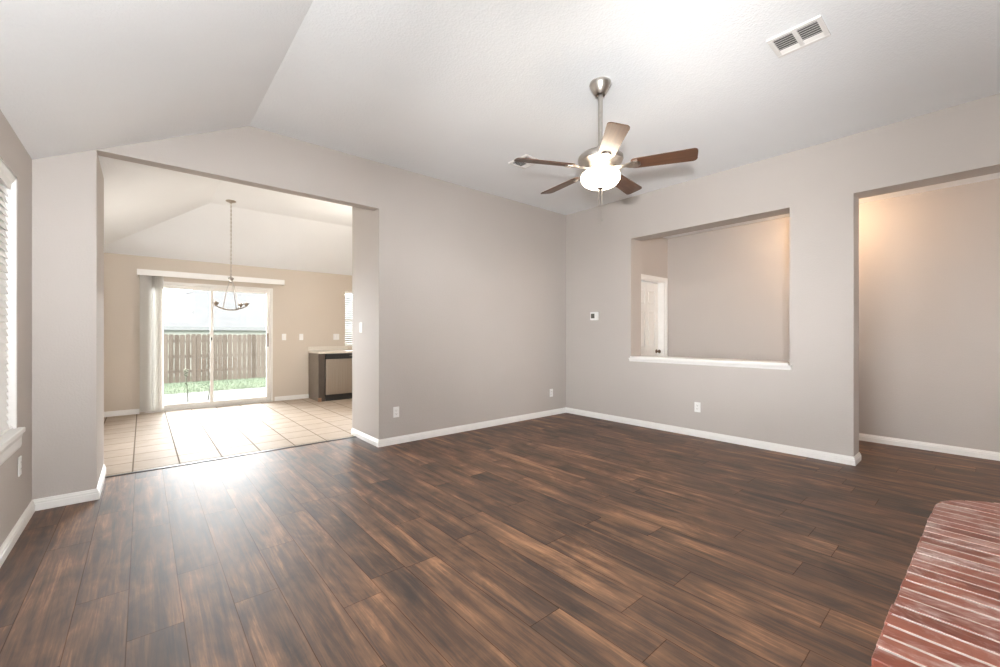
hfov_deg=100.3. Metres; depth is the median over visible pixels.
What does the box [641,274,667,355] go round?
door
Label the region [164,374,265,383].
ground
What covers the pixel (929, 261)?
wall
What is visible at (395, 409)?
wall outlet
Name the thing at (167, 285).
door
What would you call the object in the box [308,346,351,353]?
countertop
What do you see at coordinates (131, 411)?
baseboard
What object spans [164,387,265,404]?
patio
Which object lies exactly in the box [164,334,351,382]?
wooden fence
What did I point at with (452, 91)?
ceiling
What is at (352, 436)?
trim
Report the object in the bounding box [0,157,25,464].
window
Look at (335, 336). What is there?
wall outlet
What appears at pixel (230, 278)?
chandelier
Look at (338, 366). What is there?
dishwasher
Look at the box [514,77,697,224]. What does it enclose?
ceiling fan
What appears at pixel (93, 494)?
baseboard
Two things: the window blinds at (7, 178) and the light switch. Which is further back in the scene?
the light switch
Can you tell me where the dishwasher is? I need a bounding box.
[325,353,351,400]
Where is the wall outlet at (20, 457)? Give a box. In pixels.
[18,456,21,476]
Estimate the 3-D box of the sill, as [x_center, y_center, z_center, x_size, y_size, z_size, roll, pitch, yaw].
[2.465,0.329,5.047,0.301,0.072,1.867,0,0,-41]
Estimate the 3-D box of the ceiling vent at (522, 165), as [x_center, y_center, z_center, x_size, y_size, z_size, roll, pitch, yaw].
[0.270,-1.859,4.497,0.240,0.012,0.280,0,0,-41]
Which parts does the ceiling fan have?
blade, blade, lamp shade, blade, blade, blade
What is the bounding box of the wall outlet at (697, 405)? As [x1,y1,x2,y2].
[694,402,700,411]
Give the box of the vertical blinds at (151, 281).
[137,269,284,411]
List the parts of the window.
sill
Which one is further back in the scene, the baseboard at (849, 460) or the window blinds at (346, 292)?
the window blinds at (346, 292)
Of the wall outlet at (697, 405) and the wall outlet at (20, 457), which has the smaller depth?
the wall outlet at (20, 457)
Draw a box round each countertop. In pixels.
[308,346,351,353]
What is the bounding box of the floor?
[0,398,999,666]
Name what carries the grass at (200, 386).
on the slope
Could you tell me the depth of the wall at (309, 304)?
7.44 m
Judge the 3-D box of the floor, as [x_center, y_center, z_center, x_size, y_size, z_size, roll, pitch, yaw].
[0.309,1.280,4.035,7.182,0.120,11.527,0,0,-41]
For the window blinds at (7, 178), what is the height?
1.516 m
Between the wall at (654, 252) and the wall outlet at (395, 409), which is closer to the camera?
the wall outlet at (395, 409)
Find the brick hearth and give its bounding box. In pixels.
[871,500,999,666]
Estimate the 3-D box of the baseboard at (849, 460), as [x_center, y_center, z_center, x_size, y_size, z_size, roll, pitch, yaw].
[2.266,1.181,5.286,0.283,0.079,3.496,0,0,-41]
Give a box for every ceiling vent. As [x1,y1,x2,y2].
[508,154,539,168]
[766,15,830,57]
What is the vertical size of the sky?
5.460 m
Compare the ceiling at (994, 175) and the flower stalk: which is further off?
the flower stalk
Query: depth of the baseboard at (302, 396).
7.80 m
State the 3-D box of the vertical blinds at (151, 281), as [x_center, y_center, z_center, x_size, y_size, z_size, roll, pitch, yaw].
[-4.753,0.098,7.013,2.039,2.185,0.118,0,0,-41]
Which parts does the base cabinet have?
panel, frame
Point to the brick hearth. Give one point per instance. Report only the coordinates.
(945, 612)
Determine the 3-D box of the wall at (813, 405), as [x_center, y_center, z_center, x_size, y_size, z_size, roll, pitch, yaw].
[2.472,-0.360,5.046,0.251,3.160,5.650,0,0,-41]
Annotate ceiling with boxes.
[0,0,999,275]
[663,172,999,238]
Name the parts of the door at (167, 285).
panel, panel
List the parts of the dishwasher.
control panel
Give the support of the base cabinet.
on the floor
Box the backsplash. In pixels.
[308,346,346,350]
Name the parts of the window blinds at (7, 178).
rail, ladder cord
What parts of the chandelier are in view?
chain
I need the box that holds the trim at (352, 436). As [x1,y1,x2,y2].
[105,436,355,477]
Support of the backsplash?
attached to the wall at (309, 304)
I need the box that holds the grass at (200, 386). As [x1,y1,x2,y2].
[164,377,265,393]
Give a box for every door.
[145,281,272,412]
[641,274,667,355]
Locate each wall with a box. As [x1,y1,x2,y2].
[0,110,31,546]
[32,126,565,499]
[104,253,351,413]
[566,93,999,456]
[641,237,667,281]
[668,178,999,451]
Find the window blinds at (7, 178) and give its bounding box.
[0,160,15,435]
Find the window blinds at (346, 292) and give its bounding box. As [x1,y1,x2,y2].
[345,291,351,345]
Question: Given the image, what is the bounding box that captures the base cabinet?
[309,353,324,401]
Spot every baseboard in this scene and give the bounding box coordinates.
[0,464,105,567]
[104,409,138,416]
[275,394,308,400]
[351,407,565,446]
[566,407,860,465]
[859,433,999,460]
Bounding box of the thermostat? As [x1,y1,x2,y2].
[590,312,598,319]
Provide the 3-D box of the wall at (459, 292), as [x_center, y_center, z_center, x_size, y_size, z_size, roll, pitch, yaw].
[-1.346,-0.360,4.995,5.616,3.160,0.760,0,0,-41]
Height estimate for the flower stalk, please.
0.676 m
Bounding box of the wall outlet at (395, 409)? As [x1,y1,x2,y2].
[393,407,398,417]
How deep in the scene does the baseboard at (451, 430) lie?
5.09 m
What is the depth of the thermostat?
6.09 m
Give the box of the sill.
[629,355,791,369]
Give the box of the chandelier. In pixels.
[212,200,248,310]
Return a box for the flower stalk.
[183,369,188,402]
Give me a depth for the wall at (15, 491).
2.63 m
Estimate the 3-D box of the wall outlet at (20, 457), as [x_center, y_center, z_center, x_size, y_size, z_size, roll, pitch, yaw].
[-2.970,0.815,2.582,0.009,0.118,0.072,0,0,-41]
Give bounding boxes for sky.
[164,290,351,375]
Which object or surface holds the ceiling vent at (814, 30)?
in the ceiling at (452, 91)
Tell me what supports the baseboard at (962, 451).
attached to the wall at (929, 261)
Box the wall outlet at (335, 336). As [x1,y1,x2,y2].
[333,334,338,339]
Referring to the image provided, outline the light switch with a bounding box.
[359,323,361,332]

